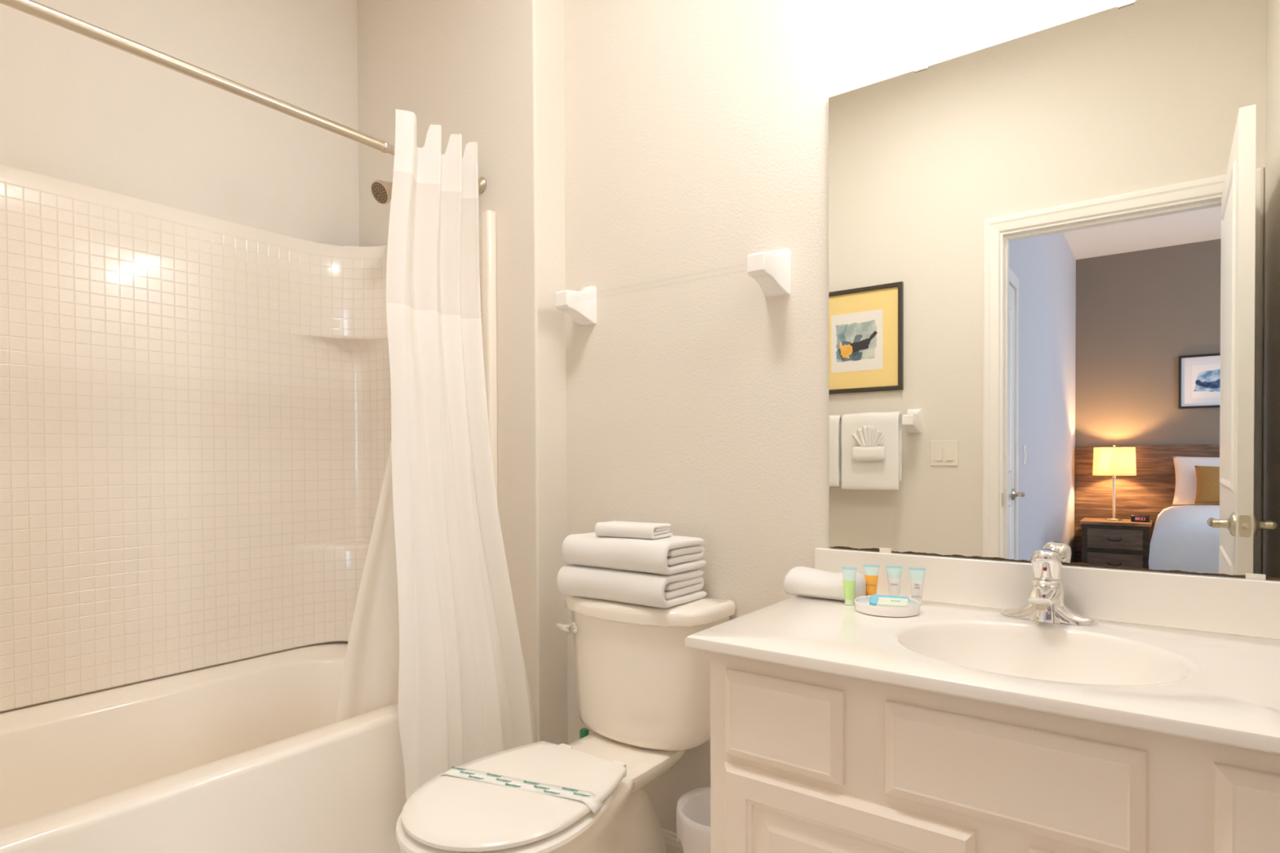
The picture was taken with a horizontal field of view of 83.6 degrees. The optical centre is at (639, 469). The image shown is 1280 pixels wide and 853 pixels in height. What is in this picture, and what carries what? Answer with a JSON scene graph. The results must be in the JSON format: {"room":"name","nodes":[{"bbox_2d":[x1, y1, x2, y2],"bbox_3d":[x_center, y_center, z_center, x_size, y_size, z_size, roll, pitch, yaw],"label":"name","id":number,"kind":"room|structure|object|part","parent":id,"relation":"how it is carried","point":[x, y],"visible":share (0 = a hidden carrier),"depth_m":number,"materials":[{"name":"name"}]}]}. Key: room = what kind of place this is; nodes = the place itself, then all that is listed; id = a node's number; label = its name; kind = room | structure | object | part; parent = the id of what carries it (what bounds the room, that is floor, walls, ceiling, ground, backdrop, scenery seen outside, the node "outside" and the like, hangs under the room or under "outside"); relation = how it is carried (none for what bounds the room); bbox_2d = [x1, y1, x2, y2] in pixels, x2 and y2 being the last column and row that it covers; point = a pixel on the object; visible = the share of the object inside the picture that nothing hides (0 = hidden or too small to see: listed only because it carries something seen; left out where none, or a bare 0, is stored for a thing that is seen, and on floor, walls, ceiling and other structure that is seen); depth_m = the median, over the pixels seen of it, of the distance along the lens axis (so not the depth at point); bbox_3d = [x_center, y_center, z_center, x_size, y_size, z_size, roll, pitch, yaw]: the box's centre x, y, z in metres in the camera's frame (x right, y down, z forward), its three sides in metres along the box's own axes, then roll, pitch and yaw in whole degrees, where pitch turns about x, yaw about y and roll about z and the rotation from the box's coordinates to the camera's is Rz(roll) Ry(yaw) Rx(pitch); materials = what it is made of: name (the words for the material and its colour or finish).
{"room":"hotel bathroom","nodes":[
{"label":"hotel bathroom","id":0,"kind":"room"},
{"bbox_2d":[0,0,359,246],"bbox_3d":[-1.626,-0.377,1.835,0.120,2.920,1.926,0,1,36],"label":"wall","id":1,"kind":"structure","parent":0,"point":[77,108],"depth_m":2.15,"materials":[{"name":"beige paint"}]},
{"bbox_2d":[0,164,497,712],"bbox_3d":[-1.166,-0.065,1.754,0.718,1.389,1.517,0,1,36],"label":"shower surround","id":2,"kind":"object","parent":1,"relation":"attached to","point":[195,409],"visible":0.71,"depth_m":2.08,"materials":[{"name":"tile"}]},
{"bbox_2d":[356,0,568,745],"bbox_3d":[-0.627,-0.389,2.445,1.000,2.920,0.244,0,1,36],"label":"wall","id":3,"kind":"structure","parent":0,"point":[489,73],"depth_m":2.12,"materials":[{"name":"beige paint"}]},
{"bbox_2d":[0,0,486,193],"bbox_3d":[-0.937,-0.854,1.566,0.048,0.048,1.525,0,1,36],"label":"curtain rod","id":4,"kind":"object","parent":3,"relation":"attached to","point":[32,7],"visible":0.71,"depth_m":1.52,"materials":[{"name":"silver metal"}]},
{"bbox_2d":[336,109,536,800],"bbox_3d":[-0.527,-0.051,1.901,0.343,1.807,0.461,0,1,36],"label":"shower curtain","id":5,"kind":"object","parent":4,"relation":"hanging from","point":[434,633],"visible":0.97,"depth_m":1.92,"materials":[{"name":"fabric"}]},
{"bbox_3d":[-0.482,0.209,1.904,0.274,1.287,0.402,0,1,36],"label":"panel","id":6,"kind":"part","parent":5,"relation":"part of","materials":[{"name":"fabric"}]},
{"bbox_2d":[370,174,393,204],"bbox_3d":[-0.754,-0.894,2.261,0.072,0.146,0.191,0,1,36],"label":"shower","id":7,"kind":"object","parent":3,"relation":"attached to","point":[381,190],"visible":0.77,"depth_m":2.19,"materials":[{"name":"silver metal"}]},
{"bbox_2d":[563,0,1279,833],"bbox_3d":[0.547,-0.385,1.654,1.870,2.920,0.120,0,1,36],"label":"wall","id":8,"kind":"structure","parent":0,"point":[696,131],"depth_m":1.84,"materials":[{"name":"beige paint"}]},
{"bbox_2d":[661,827,683,852],"bbox_3d":[0.109,1.029,1.919,0.820,0.090,0.013,0,1,36],"label":"baseboard","id":9,"kind":"structure","parent":8,"relation":"attached to","point":[672,846],"depth_m":1.93,"materials":[{"name":"white paint"}]},
{"bbox_2d":[555,248,791,326],"bbox_3d":[0.056,-0.475,1.870,0.674,0.110,0.115,0,1,36],"label":"towel bar","id":10,"kind":"object","parent":8,"relation":"attached to","point":[771,270],"visible":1,"depth_m":1.71,"materials":[{"name":"white ceramic"}]},
{"bbox_3d":[-0.188,-0.476,2.050,0.068,0.110,0.115,0,1,36],"label":"post","id":11,"kind":"part","parent":10,"relation":"part of","materials":[{"name":"white ceramic"}]},
{"bbox_3d":[0.299,-0.474,1.690,0.068,0.110,0.115,0,1,36],"label":"post","id":12,"kind":"part","parent":10,"relation":"part of","materials":[{"name":"white ceramic"}]},
{"bbox_2d":[814,547,1279,639],"bbox_3d":[0.786,0.234,1.398,0.930,0.096,0.020,0,1,36],"label":"backsplash","id":13,"kind":"structure","parent":8,"relation":"attached to","point":[1243,606],"depth_m":1.33,"materials":[{"name":"white stone"}]},
{"bbox_2d":[828,0,1279,580],"bbox_3d":[0.799,-0.336,1.387,0.900,1.042,0.009,0,1,36],"label":"wall mirror","id":14,"kind":"object","parent":8,"relation":"attached to","point":[1054,252],"visible":1,"depth_m":1.37,"materials":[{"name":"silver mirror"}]},
{"bbox_3d":[-0.394,1.136,1.215,2.850,0.100,1.985,0,1,36],"label":"floor","id":15,"kind":"structure","parent":0,"visible":0},
{"bbox_2d":[0,641,406,852],"bbox_3d":[-1.148,0.841,1.750,0.756,0.482,1.522,0,1,36],"label":"bathtub","id":16,"kind":"object","parent":15,"relation":"on","point":[250,755],"visible":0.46,"depth_m":1.75,"materials":[{"name":"white ceramic"}]},
{"bbox_2d":[395,595,735,852],"bbox_3d":[-0.176,0.706,1.618,0.442,0.747,0.812,0,1,36],"label":"toilet","id":17,"kind":"object","parent":15,"relation":"on","point":[644,695],"visible":0.94,"depth_m":1.70,"materials":[{"name":"white ceramic"}]},
{"bbox_3d":[-0.276,0.688,1.456,0.384,0.017,0.434,0,1,36],"label":"seat","id":18,"kind":"part","parent":17,"relation":"part of","materials":[{"name":"white plastic"}]},
{"bbox_3d":[-0.263,0.663,1.473,0.362,0.022,0.454,0,1,36],"label":"lid","id":19,"kind":"part","parent":17,"relation":"part of","materials":[{"name":"white plastic"}]},
{"bbox_2d":[441,766,603,813],"bbox_3d":[-0.253,0.659,1.482,0.372,0.022,0.041,0,1,22],"label":"band","id":20,"kind":"object","parent":17,"relation":"on","point":[586,797],"visible":1,"depth_m":1.47,"materials":[{"name":"white paper"}]},
{"bbox_3d":[-0.194,0.889,1.584,0.360,0.382,0.716,0,1,36],"label":"bowl","id":21,"kind":"part","parent":17,"relation":"part of","materials":[{"name":"white ceramic"}]},
{"bbox_3d":[-0.203,0.420,1.895,0.047,0.025,0.026,0,1,23],"label":"flush lever","id":22,"kind":"part","parent":17,"relation":"part of","materials":[{"name":"silver metal"}]},
{"bbox_3d":[-0.176,0.420,1.891,0.022,0.032,0.032,-1,1,-41],"label":"lever","id":23,"kind":"part","parent":17,"relation":"part of","materials":[{"name":"silver metal"}]},
{"bbox_2d":[556,564,706,608],"bbox_3d":[-0.023,0.290,1.842,0.336,0.078,0.209,0,1,36],"label":"bath towel","id":24,"kind":"object","parent":17,"relation":"on","point":[650,589],"visible":0.92,"depth_m":1.75,"materials":[{"name":"white fabric"}]},
{"bbox_2d":[562,532,706,574],"bbox_3d":[-0.016,0.210,1.841,0.326,0.080,0.200,0,1,36],"label":"bath towel","id":25,"kind":"object","parent":24,"relation":"on","point":[673,554],"visible":0.95,"depth_m":1.76,"materials":[{"name":"white fabric"}]},
{"bbox_2d":[595,520,673,539],"bbox_3d":[-0.015,0.153,1.817,0.171,0.036,0.110,0,1,31],"label":"hand towel","id":26,"kind":"object","parent":25,"relation":"on","point":[649,531],"visible":1,"depth_m":1.77,"materials":[{"name":"white fabric"}]},
{"bbox_3d":[-0.007,0.351,1.845,0.442,0.044,0.236,0,1,36],"label":"tank lid","id":27,"kind":"part","parent":17,"relation":"part of","materials":[{"name":"white ceramic"}]},
{"bbox_3d":[-0.002,0.530,1.853,0.412,0.312,0.214,0,1,36],"label":"tank","id":28,"kind":"part","parent":17,"relation":"part of","materials":[{"name":"white ceramic"}]},
{"bbox_2d":[675,786,711,852],"bbox_3d":[0.200,0.938,1.699,0.227,0.277,0.226,0,1,36],"label":"waste bin","id":29,"kind":"object","parent":15,"relation":"on","point":[693,811],"visible":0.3,"depth_m":1.68,"materials":[{"name":"white plastic"}]},
{"bbox_2d":[710,651,1279,852],"bbox_3d":[0.636,0.694,1.178,0.906,0.776,0.538,0,1,36],"label":"vanity cabinet","id":30,"kind":"object","parent":15,"relation":"on","point":[802,760],"visible":0.67,"depth_m":1.00,"materials":[{"name":"beige paint"}]},
{"bbox_3d":[0.226,0.413,1.155,0.207,0.146,0.018,0,1,36],"label":"drawer","id":31,"kind":"part","parent":30,"relation":"part of","materials":[{"name":"beige paint"}]},
{"bbox_3d":[0.302,0.729,1.103,0.394,0.460,0.019,0,1,36],"label":"door","id":32,"kind":"part","parent":30,"relation":"part of","materials":[{"name":"beige paint"}]},
{"bbox_2d":[684,547,1279,754],"bbox_3d":[0.622,0.306,1.179,0.936,0.234,0.568,0,1,36],"label":"countertop","id":33,"kind":"structure","parent":30,"relation":"on","point":[1193,656],"depth_m":1.22,"materials":[{"name":"white stone"}]},
{"bbox_2d":[783,566,866,602],"bbox_3d":[0.403,0.249,1.559,0.164,0.061,0.089,0,1,36],"label":"rolled towel","id":34,"kind":"object","parent":33,"relation":"on","point":[799,580],"visible":0.86,"depth_m":1.53,"materials":[{"name":"white fabric"}]},
{"bbox_2d":[841,566,857,605],"bbox_3d":[0.433,0.242,1.482,0.021,0.078,0.022,-1,1,-32],"label":"toiletry tube","id":35,"kind":"object","parent":33,"relation":"on","point":[849,574],"visible":1,"depth_m":1.48,"materials":[{"name":"green plastic"}]},
{"bbox_2d":[862,564,879,595],"bbox_3d":[0.494,0.242,1.530,0.032,0.076,0.026,0,1,36],"label":"toiletry tube","id":36,"kind":"object","parent":33,"relation":"on","point":[871,571],"visible":0.92,"depth_m":1.53,"materials":[{"name":"orange plastic"}]},
{"bbox_2d":[854,595,920,617],"bbox_3d":[0.490,0.272,1.419,0.124,0.020,0.124,0,1,36],"label":"soap dish","id":37,"kind":"object","parent":33,"relation":"on","point":[862,605],"visible":0.79,"depth_m":1.37,"materials":[{"name":"white ceramic"}]},
{"bbox_2d":[869,594,909,607],"bbox_3d":[0.497,0.265,1.428,0.073,0.018,0.050,0,1,22],"label":"packet","id":38,"kind":"object","parent":37,"relation":"in","point":[886,601],"visible":0.99,"depth_m":1.42,"materials":[{"name":"white paper"}]},
{"bbox_2d":[885,564,902,595],"bbox_3d":[0.538,0.242,1.514,0.024,0.076,0.024,-1,1,-28],"label":"toiletry tube","id":39,"kind":"object","parent":33,"relation":"on","point":[894,572],"visible":0.92,"depth_m":1.51,"materials":[{"name":"white plastic"}]},
{"bbox_2d":[908,567,925,604],"bbox_3d":[0.574,0.242,1.483,0.032,0.076,0.027,0,1,36],"label":"toiletry tube","id":40,"kind":"object","parent":33,"relation":"on","point":[917,575],"visible":0.99,"depth_m":1.48,"materials":[{"name":"white plastic"}]},
{"bbox_2d":[1000,548,1097,626],"bbox_3d":[0.741,0.215,1.311,0.158,0.133,0.126,0,1,36],"label":"faucet","id":41,"kind":"object","parent":33,"relation":"on","point":[1046,603],"visible":1,"depth_m":1.31,"materials":[{"name":"silver metal"}]},
{"bbox_3d":[0.730,0.229,1.296,0.049,0.034,0.088,0,1,36],"label":"spout","id":42,"kind":"part","parent":41,"relation":"part of","materials":[{"name":"silver metal"}]},
{"bbox_3d":[0.757,0.177,1.333,0.051,0.055,0.063,0,1,36],"label":"handle","id":43,"kind":"part","parent":41,"relation":"part of","materials":[{"name":"silver metal"}]},
{"bbox_3d":[0.671,0.731,0.830,0.392,0.460,0.019,0,1,36],"label":"door","id":44,"kind":"part","parent":30,"relation":"part of","materials":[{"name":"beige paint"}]},
{"bbox_3d":[0.746,0.415,0.770,0.202,0.146,0.018,0,1,36],"label":"drawer","id":45,"kind":"part","parent":30,"relation":"part of","materials":[{"name":"beige paint"}]}
]}

